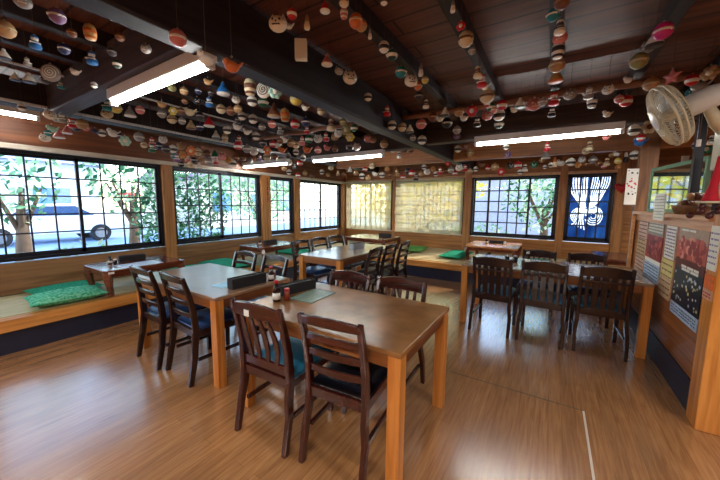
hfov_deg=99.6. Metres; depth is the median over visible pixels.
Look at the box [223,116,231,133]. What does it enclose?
bell
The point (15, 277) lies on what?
wall
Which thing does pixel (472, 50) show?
bell
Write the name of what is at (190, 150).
bell
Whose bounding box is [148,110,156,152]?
bell
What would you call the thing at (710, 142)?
bell
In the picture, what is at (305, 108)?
bell
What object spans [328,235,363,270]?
dining chair
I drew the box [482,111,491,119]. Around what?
bell
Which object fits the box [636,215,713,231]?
trim
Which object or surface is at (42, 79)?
bell
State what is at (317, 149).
bell
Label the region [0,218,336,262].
road
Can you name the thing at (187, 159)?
bell
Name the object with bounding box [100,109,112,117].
bell
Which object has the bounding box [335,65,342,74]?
bell
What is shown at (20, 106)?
bell
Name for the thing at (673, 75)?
star ornament
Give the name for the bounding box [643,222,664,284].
poster
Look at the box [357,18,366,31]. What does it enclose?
bell
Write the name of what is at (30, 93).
beam
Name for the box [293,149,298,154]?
bell
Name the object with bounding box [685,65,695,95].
bell
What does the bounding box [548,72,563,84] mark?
bell
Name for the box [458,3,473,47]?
bell
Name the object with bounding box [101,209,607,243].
ground
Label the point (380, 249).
dining chair
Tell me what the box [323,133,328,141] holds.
bell
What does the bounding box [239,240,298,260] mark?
table
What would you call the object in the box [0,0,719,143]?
ceiling
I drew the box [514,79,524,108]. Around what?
bell
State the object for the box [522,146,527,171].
bell
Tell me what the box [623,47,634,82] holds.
bell
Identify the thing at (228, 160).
bell
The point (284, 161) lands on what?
ceiling lamp
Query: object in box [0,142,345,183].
trim
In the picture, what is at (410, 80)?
bell
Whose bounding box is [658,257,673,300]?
slip
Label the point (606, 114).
bell
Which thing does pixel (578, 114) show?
ceiling beam
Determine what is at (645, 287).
dining table
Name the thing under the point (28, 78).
bell
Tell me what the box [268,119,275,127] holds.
bell
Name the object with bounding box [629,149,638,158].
bell
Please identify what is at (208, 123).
bell
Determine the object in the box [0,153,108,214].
house
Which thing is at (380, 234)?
holder
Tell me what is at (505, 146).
bell
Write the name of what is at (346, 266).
seat cushion
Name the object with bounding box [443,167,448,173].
bell
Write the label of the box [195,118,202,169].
bell
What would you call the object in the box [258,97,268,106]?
bell
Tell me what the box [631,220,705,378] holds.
wall partition
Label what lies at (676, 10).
trim
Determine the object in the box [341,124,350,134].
bell
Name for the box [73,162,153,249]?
tree
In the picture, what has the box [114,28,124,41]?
bell
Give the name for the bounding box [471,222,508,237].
shrub
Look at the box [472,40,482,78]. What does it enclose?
bell
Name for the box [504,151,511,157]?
bell
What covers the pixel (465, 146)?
bell
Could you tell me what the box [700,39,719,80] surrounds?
hanging ornament
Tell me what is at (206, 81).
bell
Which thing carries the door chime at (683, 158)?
hanging from the ceiling
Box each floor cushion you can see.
[23,280,104,293]
[23,285,108,306]
[166,264,198,269]
[198,258,256,267]
[273,248,315,253]
[402,245,427,251]
[439,250,473,258]
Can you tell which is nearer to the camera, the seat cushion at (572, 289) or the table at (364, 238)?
the seat cushion at (572, 289)
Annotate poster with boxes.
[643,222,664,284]
[669,227,710,332]
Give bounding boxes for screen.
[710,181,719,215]
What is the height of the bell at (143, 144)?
0.524 m
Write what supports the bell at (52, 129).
hanging from the ceiling
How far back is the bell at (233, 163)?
4.43 m
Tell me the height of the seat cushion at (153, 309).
0.055 m
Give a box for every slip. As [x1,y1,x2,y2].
[634,220,648,274]
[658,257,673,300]
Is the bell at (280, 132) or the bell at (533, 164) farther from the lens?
the bell at (533, 164)
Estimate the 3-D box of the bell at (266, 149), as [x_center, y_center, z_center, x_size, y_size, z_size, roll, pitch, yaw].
[-1.295,-1.419,4.227,0.117,0.434,0.046,-4,8,-32]
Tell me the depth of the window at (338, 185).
8.01 m
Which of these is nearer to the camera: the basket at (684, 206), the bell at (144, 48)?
the bell at (144, 48)
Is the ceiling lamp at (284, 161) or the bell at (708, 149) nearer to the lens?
the bell at (708, 149)
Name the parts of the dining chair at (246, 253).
leg, rail, leg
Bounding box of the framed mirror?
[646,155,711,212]
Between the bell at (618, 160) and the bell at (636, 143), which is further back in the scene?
the bell at (618, 160)
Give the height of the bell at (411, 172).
0.508 m
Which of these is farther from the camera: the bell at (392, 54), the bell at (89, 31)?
the bell at (392, 54)
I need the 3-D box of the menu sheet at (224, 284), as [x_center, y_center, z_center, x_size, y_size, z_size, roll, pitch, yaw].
[-1.121,0.371,2.555,0.150,0.003,0.200,4,8,28]
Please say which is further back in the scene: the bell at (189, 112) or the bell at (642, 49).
the bell at (189, 112)
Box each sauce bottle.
[108,256,112,263]
[268,266,273,280]
[272,280,279,301]
[525,252,529,261]
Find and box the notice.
[652,193,666,220]
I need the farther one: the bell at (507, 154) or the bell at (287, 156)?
the bell at (287, 156)
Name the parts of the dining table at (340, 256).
leg, leg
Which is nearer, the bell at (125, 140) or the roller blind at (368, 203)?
the bell at (125, 140)
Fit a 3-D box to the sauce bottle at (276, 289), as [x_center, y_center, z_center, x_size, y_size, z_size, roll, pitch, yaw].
[-0.583,0.354,2.118,0.053,0.150,0.052,5,8,32]
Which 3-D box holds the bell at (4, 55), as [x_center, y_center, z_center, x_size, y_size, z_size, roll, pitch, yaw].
[-2.148,-1.228,1.823,0.063,0.266,0.061,-6,9,-43]
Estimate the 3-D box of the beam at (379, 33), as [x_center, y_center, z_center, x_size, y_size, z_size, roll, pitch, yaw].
[0.519,-1.372,2.548,0.070,0.099,9.500,5,8,32]
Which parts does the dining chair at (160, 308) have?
leg, rail, leg, seat frame, leg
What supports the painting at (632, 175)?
attached to the scroll
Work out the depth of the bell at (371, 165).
5.89 m
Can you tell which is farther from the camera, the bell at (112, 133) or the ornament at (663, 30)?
the bell at (112, 133)
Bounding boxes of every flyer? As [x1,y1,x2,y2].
[702,273,714,300]
[706,226,719,271]
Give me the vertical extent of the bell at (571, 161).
0.556 m
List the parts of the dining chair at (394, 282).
leg, rail, leg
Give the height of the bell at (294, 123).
0.326 m
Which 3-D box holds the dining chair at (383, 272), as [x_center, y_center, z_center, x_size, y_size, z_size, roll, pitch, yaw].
[0.245,0.456,4.326,0.509,0.851,0.418,4,8,28]
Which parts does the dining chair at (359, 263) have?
rail, seat frame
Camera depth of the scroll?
3.69 m
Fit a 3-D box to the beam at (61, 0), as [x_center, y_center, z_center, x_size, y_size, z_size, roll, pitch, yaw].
[-0.472,-1.454,3.165,0.070,0.099,9.500,5,8,32]
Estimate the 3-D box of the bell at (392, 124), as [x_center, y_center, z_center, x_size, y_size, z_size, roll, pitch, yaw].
[0.330,-1.311,3.103,0.093,0.355,0.093,2,7,9]
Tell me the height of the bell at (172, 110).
0.277 m
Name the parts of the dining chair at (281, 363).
leg, rail, rail, leg, seat frame, leg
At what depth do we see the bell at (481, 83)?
2.20 m
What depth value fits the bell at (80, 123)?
2.84 m
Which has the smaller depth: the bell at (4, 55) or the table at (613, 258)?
the bell at (4, 55)
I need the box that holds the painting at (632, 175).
[626,170,637,194]
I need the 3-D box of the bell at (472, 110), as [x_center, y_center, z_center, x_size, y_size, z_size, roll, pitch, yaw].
[1.004,-1.272,2.710,0.103,0.327,0.041,5,8,33]
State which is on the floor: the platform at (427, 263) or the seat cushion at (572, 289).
the platform at (427, 263)
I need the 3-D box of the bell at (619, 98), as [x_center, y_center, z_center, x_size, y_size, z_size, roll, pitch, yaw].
[2.109,-1.255,2.461,0.066,0.281,0.066,4,8,28]
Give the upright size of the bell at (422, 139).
0.393 m
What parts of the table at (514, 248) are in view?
leg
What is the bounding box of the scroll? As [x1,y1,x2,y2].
[623,157,640,205]
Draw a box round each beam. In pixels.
[0,0,367,137]
[0,28,344,140]
[0,46,322,143]
[0,73,378,172]
[45,29,184,115]
[61,0,381,134]
[64,0,475,170]
[251,122,359,140]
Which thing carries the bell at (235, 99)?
hanging from the ceiling
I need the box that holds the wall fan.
[646,83,719,170]
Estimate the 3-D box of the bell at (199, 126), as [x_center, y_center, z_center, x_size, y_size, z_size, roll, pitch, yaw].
[-1.809,-1.393,3.426,0.080,0.308,0.080,-2,7,-23]
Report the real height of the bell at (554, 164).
0.562 m
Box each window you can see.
[0,148,164,262]
[172,166,260,244]
[270,176,293,234]
[300,179,340,231]
[391,181,392,230]
[461,178,464,234]
[470,175,559,239]
[563,173,616,242]
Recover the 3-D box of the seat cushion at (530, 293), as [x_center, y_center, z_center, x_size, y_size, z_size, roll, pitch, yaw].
[1.945,0.589,3.227,0.370,0.055,0.380,5,8,34]
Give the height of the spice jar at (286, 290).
0.085 m
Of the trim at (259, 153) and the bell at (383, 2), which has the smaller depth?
the bell at (383, 2)
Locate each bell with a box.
[0,0,16,38]
[0,39,11,60]
[9,45,21,81]
[13,0,32,8]
[17,67,26,110]
[22,22,31,66]
[22,54,36,84]
[28,9,42,49]
[38,77,50,141]
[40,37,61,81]
[40,55,51,84]
[42,82,51,135]
[43,90,56,119]
[45,85,59,132]
[46,0,66,24]
[53,129,65,138]
[57,4,70,54]
[57,59,64,89]
[57,112,66,122]
[62,114,72,134]
[66,4,76,37]
[67,117,76,127]
[69,44,81,74]
[74,117,88,128]
[83,12,96,40]
[85,18,98,65]
[90,46,97,87]
[91,113,99,132]
[98,103,106,136]
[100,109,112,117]
[101,100,111,110]
[106,126,120,136]
[107,20,116,56]
[111,104,122,112]
[112,30,121,68]
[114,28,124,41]
[119,108,130,145]
[124,104,135,117]
[133,102,143,141]
[135,101,144,113]
[140,38,151,53]
[140,123,147,147]
[148,104,155,146]
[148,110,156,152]
[155,107,162,149]
[156,90,166,117]
[157,95,167,107]
[158,131,167,142]
[161,108,170,152]
[167,84,176,91]
[167,114,176,123]
[168,101,177,114]
[169,7,186,47]
[169,124,177,152]
[173,131,180,161]
[176,137,185,149]
[177,83,184,114]
[177,122,184,166]
[178,96,185,124]
[179,79,188,94]
[179,127,187,158]
[181,97,187,103]
[184,101,196,115]
[185,113,190,161]
[186,116,195,129]
[186,118,192,167]
[186,140,195,154]
[191,156,196,162]
[192,96,201,104]
[195,79,201,93]
[195,104,204,119]
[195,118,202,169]
[195,121,202,155]
[196,123,203,130]
[197,0,216,65]
[202,142,210,157]
[203,70,212,84]
[204,109,214,127]
[204,129,212,165]
[205,89,212,107]
[208,79,213,95]
[211,142,217,157]
[212,122,220,138]
[216,74,229,96]
[216,96,225,113]
[218,120,225,159]
[222,124,227,142]
[223,0,242,72]
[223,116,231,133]
[224,122,231,163]
[226,95,235,115]
[228,148,235,166]
[232,83,239,103]
[232,113,242,129]
[233,130,241,149]
[233,155,239,160]
[234,92,241,112]
[235,135,241,143]
[237,99,245,119]
[240,154,245,160]
[243,115,251,134]
[243,135,250,152]
[244,78,255,95]
[247,96,256,105]
[248,113,257,123]
[250,147,257,155]
[252,131,259,139]
[256,83,269,97]
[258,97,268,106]
[258,107,265,130]
[259,121,266,146]
[263,128,270,153]
[263,135,270,160]
[267,103,280,118]
[268,87,281,98]
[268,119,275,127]
[269,0,286,32]
[269,140,276,147]
[272,134,278,159]
[277,118,282,143]
[277,125,282,134]
[278,145,286,152]
[280,107,289,121]
[280,135,288,142]
[285,151,290,158]
[287,0,293,29]
[287,7,296,19]
[287,138,295,146]
[290,96,301,105]
[290,118,299,128]
[293,141,299,148]
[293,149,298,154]
[297,160,302,165]
[299,136,304,145]
[300,155,305,160]
[301,105,309,110]
[301,116,310,126]
[303,146,312,152]
[304,14,309,30]
[304,127,309,133]
[305,134,312,142]
[313,134,322,142]
[314,146,321,153]
[317,108,324,114]
[320,0,329,14]
[321,53,332,67]
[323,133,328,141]
[326,118,334,131]
[331,133,338,139]
[332,146,337,151]
[334,129,341,137]
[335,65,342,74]
[339,0,348,7]
[340,7,347,19]
[340,118,345,125]
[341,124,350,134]
[343,69,356,84]
[345,132,354,141]
[346,141,353,149]
[349,12,362,29]
[351,124,357,131]
[354,142,360,149]
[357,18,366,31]
[359,173,364,178]
[364,92,371,100]
[364,134,371,141]
[365,175,370,180]
[368,0,371,39]
[369,163,374,168]
[379,8,389,53]
[379,172,384,177]
[380,0,387,5]
[380,139,387,147]
[383,87,390,116]
[386,23,397,60]
[387,97,396,129]
[395,45,406,77]
[396,151,401,158]
[397,103,406,131]
[405,58,417,86]
[406,124,413,133]
[409,154,415,175]
[410,119,415,140]
[414,65,422,89]
[415,81,422,99]
[416,105,426,128]
[417,134,426,144]
[418,49,422,76]
[421,60,428,83]
[423,90,428,108]
[424,156,429,174]
[428,101,437,121]
[437,104,444,121]
[437,159,442,174]
[440,97,449,116]
[442,117,452,127]
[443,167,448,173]
[448,166,453,172]
[450,0,454,12]
[452,117,460,133]
[453,123,460,138]
[454,99,463,116]
[454,145,461,152]
[455,156,462,170]
[456,11,465,30]
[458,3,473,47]
[460,113,468,120]
[462,143,469,149]
[466,79,477,116]
[466,142,473,156]
[468,17,475,54]
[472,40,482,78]
[473,112,480,126]
[476,69,486,88]
[478,155,486,167]
[479,88,494,103]
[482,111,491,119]
[487,102,495,110]
[491,82,497,112]
[491,158,498,169]
[492,110,504,120]
[494,120,503,128]
[497,79,507,109]
[497,148,504,175]
[502,144,508,149]
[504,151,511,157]
[506,143,513,168]
[510,85,517,112]
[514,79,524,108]
[514,157,521,168]
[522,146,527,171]
[527,83,540,110]
[530,157,537,167]
[538,67,547,105]
[541,151,549,158]
[543,140,550,151]
[545,6,559,22]
[548,58,564,72]
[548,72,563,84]
[548,91,560,106]
[548,107,555,117]
[551,42,564,59]
[552,17,567,43]
[552,143,556,166]
[554,0,569,10]
[554,18,565,35]
[557,156,565,165]
[563,64,576,99]
[566,144,575,165]
[574,162,581,167]
[578,143,585,162]
[582,145,590,154]
[583,65,593,99]
[585,140,593,150]
[587,96,596,108]
[588,154,597,163]
[595,137,602,165]
[602,55,614,94]
[602,98,613,116]
[603,146,610,165]
[613,139,621,155]
[614,73,623,102]
[614,137,621,163]
[619,69,632,106]
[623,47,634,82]
[623,151,628,161]
[627,88,641,135]
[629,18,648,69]
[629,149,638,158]
[633,138,649,145]
[636,133,645,141]
[639,23,653,52]
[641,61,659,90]
[641,96,653,133]
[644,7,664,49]
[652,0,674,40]
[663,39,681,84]
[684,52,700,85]
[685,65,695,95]
[689,58,713,91]
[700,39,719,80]
[704,145,712,153]
[706,134,714,144]
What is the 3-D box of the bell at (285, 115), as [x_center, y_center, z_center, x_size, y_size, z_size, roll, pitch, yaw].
[-0.742,-1.333,3.000,0.092,0.308,0.090,0,7,-7]
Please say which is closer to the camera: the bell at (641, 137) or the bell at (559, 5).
the bell at (559, 5)
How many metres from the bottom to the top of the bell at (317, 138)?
0.147 m
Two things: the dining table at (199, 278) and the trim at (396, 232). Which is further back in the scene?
the trim at (396, 232)
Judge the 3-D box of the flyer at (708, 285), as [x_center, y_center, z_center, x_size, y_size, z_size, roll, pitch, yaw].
[2.137,0.289,1.866,0.007,0.150,0.120,5,8,32]
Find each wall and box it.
[0,112,340,295]
[345,169,713,258]
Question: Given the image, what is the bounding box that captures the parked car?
[0,203,125,247]
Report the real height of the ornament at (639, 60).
0.294 m
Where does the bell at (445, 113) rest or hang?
hanging from the ceiling
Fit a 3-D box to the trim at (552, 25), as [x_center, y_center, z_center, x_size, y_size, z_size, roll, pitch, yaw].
[1.323,-1.306,2.048,0.070,0.099,9.500,5,8,32]
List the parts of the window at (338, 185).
sash, sash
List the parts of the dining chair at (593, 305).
leg, leg, seat frame, rail, rail, leg, leg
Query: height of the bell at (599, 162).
0.469 m
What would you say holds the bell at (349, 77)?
hanging from the ceiling
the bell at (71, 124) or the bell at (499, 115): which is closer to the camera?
the bell at (71, 124)
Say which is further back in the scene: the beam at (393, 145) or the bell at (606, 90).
the beam at (393, 145)
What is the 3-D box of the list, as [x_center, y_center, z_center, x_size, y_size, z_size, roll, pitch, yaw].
[2.652,0.021,2.598,0.007,0.280,0.250,5,8,32]
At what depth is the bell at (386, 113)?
2.93 m
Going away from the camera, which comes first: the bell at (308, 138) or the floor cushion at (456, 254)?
the bell at (308, 138)
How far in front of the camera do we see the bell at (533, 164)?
4.58 m
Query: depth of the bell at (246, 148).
4.15 m
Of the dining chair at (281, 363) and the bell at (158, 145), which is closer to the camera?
the dining chair at (281, 363)
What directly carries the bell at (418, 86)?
hanging from the ceiling
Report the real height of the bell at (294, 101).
0.327 m
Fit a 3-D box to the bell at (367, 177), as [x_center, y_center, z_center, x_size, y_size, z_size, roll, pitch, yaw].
[0.163,-1.511,6.071,0.120,0.655,0.120,2,7,10]
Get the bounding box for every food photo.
[646,234,660,257]
[679,235,705,266]
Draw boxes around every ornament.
[615,175,625,193]
[686,156,719,218]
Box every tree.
[0,155,61,261]
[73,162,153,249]
[130,169,228,247]
[202,174,303,221]
[475,182,486,207]
[501,176,554,239]
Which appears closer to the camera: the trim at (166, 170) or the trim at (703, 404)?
the trim at (703, 404)
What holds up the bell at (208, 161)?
hanging from the ceiling
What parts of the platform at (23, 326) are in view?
kick panel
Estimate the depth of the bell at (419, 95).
2.51 m
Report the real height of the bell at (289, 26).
0.205 m
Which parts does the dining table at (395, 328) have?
leg, leg, leg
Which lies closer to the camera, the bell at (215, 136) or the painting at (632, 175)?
the painting at (632, 175)
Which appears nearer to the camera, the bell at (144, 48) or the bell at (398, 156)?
the bell at (144, 48)
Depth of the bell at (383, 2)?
1.35 m
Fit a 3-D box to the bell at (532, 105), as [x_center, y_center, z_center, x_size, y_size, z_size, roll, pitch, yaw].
[1.512,-1.273,2.626,0.115,0.296,0.092,2,7,15]
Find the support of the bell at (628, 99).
hanging from the ceiling
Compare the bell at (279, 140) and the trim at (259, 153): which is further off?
the trim at (259, 153)
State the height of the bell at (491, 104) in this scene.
0.155 m
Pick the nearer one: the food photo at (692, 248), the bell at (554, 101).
the food photo at (692, 248)
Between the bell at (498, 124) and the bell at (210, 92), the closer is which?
the bell at (210, 92)
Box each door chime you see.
[294,10,306,61]
[681,148,689,161]
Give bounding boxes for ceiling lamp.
[0,105,40,120]
[106,51,216,106]
[242,158,289,168]
[311,149,384,162]
[474,121,625,146]
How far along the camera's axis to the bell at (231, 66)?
1.33 m
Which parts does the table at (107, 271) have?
leg, leg, leg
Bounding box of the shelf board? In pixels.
[632,211,713,221]
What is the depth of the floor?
1.99 m
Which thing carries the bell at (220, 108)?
hanging from the ceiling
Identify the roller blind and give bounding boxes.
[346,180,391,230]
[395,177,463,234]
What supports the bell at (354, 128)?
hanging from the ceiling
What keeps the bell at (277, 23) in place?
hanging from the ceiling
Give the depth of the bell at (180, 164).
3.74 m
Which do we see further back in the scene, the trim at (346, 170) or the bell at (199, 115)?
the trim at (346, 170)
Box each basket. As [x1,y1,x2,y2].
[671,192,711,214]
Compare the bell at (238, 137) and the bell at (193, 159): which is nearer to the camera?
the bell at (193, 159)
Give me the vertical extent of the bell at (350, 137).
0.334 m
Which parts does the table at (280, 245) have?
leg, leg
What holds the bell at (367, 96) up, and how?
hanging from the ceiling
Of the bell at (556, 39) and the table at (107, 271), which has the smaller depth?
the bell at (556, 39)
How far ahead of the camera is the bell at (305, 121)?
3.12 m
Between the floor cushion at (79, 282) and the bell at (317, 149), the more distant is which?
the bell at (317, 149)
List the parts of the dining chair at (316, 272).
leg, rail, leg, seat frame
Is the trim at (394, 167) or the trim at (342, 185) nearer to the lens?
the trim at (394, 167)
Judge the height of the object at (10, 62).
0.014 m
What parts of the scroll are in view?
paper panel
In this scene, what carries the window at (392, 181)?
in the wall at (435, 241)
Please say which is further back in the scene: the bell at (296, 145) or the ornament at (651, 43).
the bell at (296, 145)
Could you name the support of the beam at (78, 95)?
attached to the ceiling
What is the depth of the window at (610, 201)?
5.85 m
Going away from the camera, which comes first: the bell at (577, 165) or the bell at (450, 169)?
the bell at (577, 165)
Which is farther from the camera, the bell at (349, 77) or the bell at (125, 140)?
the bell at (125, 140)
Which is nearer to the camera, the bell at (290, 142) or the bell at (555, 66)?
the bell at (555, 66)
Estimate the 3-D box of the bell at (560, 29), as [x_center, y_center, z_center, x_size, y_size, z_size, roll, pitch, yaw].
[1.013,-1.120,1.534,0.052,0.153,0.053,-6,9,-44]
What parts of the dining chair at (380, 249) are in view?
seat frame, leg, rail, leg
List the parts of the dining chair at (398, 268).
leather seat, leg, leg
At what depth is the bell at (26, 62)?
1.93 m
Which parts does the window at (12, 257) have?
sash, sash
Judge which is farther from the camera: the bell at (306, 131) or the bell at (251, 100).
the bell at (306, 131)
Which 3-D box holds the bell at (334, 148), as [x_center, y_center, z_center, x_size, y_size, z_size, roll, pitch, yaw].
[-0.337,-1.403,4.103,0.082,0.419,0.082,-1,7,-12]
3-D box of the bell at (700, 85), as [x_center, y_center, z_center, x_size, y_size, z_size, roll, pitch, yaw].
[2.536,-1.238,2.254,0.126,0.259,0.065,7,9,44]
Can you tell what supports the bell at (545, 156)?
hanging from the ceiling
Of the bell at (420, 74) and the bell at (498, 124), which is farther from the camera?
the bell at (498, 124)
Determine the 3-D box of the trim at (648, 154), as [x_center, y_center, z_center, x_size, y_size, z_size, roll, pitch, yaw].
[3.443,-0.270,3.723,0.170,2.490,0.120,5,8,32]
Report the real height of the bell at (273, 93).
0.356 m
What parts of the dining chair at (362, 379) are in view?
leg, rail, leg, seat frame, leather seat, leg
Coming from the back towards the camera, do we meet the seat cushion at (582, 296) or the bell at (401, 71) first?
the seat cushion at (582, 296)
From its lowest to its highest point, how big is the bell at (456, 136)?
0.315 m
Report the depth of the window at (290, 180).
6.96 m
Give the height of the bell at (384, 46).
0.250 m
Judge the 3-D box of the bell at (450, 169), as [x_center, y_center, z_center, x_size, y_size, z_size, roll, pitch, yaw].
[1.550,-1.250,5.170,0.103,0.217,0.103,2,7,11]
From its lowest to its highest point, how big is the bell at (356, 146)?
0.329 m
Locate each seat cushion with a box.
[147,301,203,317]
[178,307,233,329]
[255,336,333,378]
[297,266,330,275]
[317,264,349,269]
[476,283,515,296]
[518,279,547,288]
[523,289,562,304]
[568,285,609,295]
[573,295,624,312]
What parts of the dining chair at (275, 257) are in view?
leg, leg, rail, leg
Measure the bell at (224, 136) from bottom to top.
0.293 m
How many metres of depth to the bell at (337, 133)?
3.65 m
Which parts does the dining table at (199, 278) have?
leg, leg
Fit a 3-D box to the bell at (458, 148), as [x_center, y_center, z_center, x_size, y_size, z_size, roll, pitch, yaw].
[1.530,-1.518,4.735,0.110,0.303,0.110,6,9,41]
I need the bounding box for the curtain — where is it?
[567,177,610,237]
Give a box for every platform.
[0,240,371,356]
[353,243,624,301]
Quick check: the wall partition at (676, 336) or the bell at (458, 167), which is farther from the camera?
the bell at (458, 167)
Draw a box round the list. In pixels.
[663,225,677,260]
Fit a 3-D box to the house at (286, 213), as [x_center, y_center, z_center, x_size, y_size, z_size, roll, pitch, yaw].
[-9.913,-3.452,22.507,7.800,4.400,8.800,5,8,32]
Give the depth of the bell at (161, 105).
2.75 m
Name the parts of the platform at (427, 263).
kick panel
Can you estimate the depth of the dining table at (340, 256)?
4.12 m
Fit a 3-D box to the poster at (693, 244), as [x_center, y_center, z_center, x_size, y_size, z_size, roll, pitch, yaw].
[2.404,0.239,2.227,0.007,0.730,0.540,5,8,32]
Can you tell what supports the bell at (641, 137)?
hanging from the ceiling
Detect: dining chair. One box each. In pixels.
[129,265,211,369]
[159,271,239,387]
[225,255,288,344]
[229,297,333,458]
[231,251,258,329]
[290,240,333,284]
[297,312,387,479]
[310,237,349,285]
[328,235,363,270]
[328,269,371,391]
[345,246,382,292]
[348,275,426,396]
[356,243,397,296]
[372,240,410,293]
[468,256,517,338]
[515,260,568,349]
[516,249,556,319]
[565,253,609,328]
[568,265,636,361]
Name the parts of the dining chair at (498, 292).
leg, leg, rail, rail, seat frame, leg, leg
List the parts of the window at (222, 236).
sash, sash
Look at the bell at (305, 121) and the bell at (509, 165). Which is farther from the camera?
the bell at (509, 165)
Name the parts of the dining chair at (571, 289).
leg, rail, seat frame, leg, leg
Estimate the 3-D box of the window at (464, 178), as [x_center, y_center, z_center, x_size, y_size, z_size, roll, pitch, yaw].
[1.711,-0.840,7.562,1.710,1.310,0.112,5,8,32]
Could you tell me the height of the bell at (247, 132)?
0.273 m
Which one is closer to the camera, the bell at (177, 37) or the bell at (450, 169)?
the bell at (177, 37)
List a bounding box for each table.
[83,255,184,296]
[136,263,288,388]
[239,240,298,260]
[240,282,448,479]
[299,244,392,286]
[344,234,400,248]
[459,254,654,358]
[464,240,521,259]
[590,251,626,265]
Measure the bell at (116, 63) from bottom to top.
0.323 m
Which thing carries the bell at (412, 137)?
hanging from the ceiling
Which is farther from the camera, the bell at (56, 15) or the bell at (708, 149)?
the bell at (708, 149)
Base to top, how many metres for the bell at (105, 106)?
0.187 m
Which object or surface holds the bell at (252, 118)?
hanging from the ceiling
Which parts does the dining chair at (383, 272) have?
leather seat, seat frame, leg, rail, leg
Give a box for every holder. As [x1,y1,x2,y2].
[118,253,145,261]
[227,272,266,289]
[263,239,276,243]
[278,278,315,296]
[349,242,363,249]
[379,233,391,236]
[489,240,503,243]
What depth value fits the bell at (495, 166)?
4.81 m
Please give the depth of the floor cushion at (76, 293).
3.12 m
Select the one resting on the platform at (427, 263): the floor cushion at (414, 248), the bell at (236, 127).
the floor cushion at (414, 248)
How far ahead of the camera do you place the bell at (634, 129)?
2.80 m
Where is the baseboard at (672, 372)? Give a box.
[629,305,690,410]
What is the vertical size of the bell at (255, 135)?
0.291 m
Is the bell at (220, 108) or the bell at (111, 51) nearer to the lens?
the bell at (111, 51)
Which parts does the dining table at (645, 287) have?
leg, leg, leg, leg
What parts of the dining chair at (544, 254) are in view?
leg, leg, rail, leg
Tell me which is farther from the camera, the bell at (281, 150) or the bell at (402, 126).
the bell at (281, 150)
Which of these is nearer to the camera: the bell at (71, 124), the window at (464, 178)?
the bell at (71, 124)
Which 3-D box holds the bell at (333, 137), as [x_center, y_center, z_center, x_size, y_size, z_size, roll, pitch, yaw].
[-0.316,-1.329,3.836,0.103,0.140,0.083,1,7,1]
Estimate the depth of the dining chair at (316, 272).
4.32 m
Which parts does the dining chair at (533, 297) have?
leg, leg, seat frame, rail, rail, leg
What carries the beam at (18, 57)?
attached to the ceiling
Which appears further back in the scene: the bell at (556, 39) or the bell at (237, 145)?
the bell at (237, 145)
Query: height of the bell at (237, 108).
0.305 m
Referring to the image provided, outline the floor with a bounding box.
[0,268,719,479]
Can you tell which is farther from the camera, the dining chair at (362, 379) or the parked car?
the parked car
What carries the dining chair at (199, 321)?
on the floor
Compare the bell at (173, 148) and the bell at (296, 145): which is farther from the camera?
the bell at (296, 145)
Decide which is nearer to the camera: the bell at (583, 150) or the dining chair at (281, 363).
the dining chair at (281, 363)
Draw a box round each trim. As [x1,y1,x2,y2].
[0,114,345,181]
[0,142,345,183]
[160,164,177,268]
[256,152,293,160]
[260,175,271,252]
[293,179,300,246]
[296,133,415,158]
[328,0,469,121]
[337,149,445,168]
[341,184,344,239]
[346,170,347,235]
[347,170,617,180]
[348,145,712,179]
[392,166,396,243]
[396,232,461,236]
[402,66,719,120]
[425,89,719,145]
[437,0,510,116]
[450,371,582,410]
[453,122,714,161]
[461,171,471,249]
[549,0,564,109]
[554,155,569,257]
[582,411,594,479]
[609,151,631,252]
[614,0,695,97]
[625,125,662,267]
[626,214,635,267]
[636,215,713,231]
[641,55,719,125]
[686,78,714,200]
[686,182,719,435]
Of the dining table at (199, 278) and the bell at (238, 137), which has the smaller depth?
the dining table at (199, 278)
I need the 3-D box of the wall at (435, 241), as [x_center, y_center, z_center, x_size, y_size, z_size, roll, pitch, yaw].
[3.107,-0.630,6.711,8.300,2.500,0.120,5,8,32]
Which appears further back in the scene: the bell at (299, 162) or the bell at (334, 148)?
the bell at (299, 162)
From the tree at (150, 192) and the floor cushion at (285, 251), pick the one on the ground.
the tree at (150, 192)
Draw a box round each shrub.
[55,239,115,256]
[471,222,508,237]
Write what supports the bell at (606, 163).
hanging from the ceiling
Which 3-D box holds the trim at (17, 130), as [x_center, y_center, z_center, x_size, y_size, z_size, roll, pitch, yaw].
[-2.944,-1.391,4.704,0.060,0.354,9.450,5,8,32]
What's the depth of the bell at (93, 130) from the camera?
2.99 m
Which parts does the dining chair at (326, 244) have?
leg, rail, leg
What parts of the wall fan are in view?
blade, blade, blade, pull handle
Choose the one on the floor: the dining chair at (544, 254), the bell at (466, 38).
the dining chair at (544, 254)
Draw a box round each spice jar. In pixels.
[284,288,289,300]
[513,255,517,261]
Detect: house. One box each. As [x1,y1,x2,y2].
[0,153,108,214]
[139,169,302,227]
[474,179,554,235]
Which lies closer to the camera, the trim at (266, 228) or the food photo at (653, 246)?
the food photo at (653, 246)
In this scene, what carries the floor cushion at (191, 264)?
on the platform at (23, 326)
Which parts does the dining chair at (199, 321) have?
leg, rail, leg, seat frame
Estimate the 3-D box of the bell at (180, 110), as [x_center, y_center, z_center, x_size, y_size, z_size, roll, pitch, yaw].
[-1.674,-1.325,2.830,0.066,0.301,0.066,-4,8,-34]
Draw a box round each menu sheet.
[114,260,162,267]
[210,281,226,287]
[290,288,335,303]
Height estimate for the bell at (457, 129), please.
0.195 m
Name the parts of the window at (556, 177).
sash, sash, sash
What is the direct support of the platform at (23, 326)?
on the floor
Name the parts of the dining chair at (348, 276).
leg, rail, leg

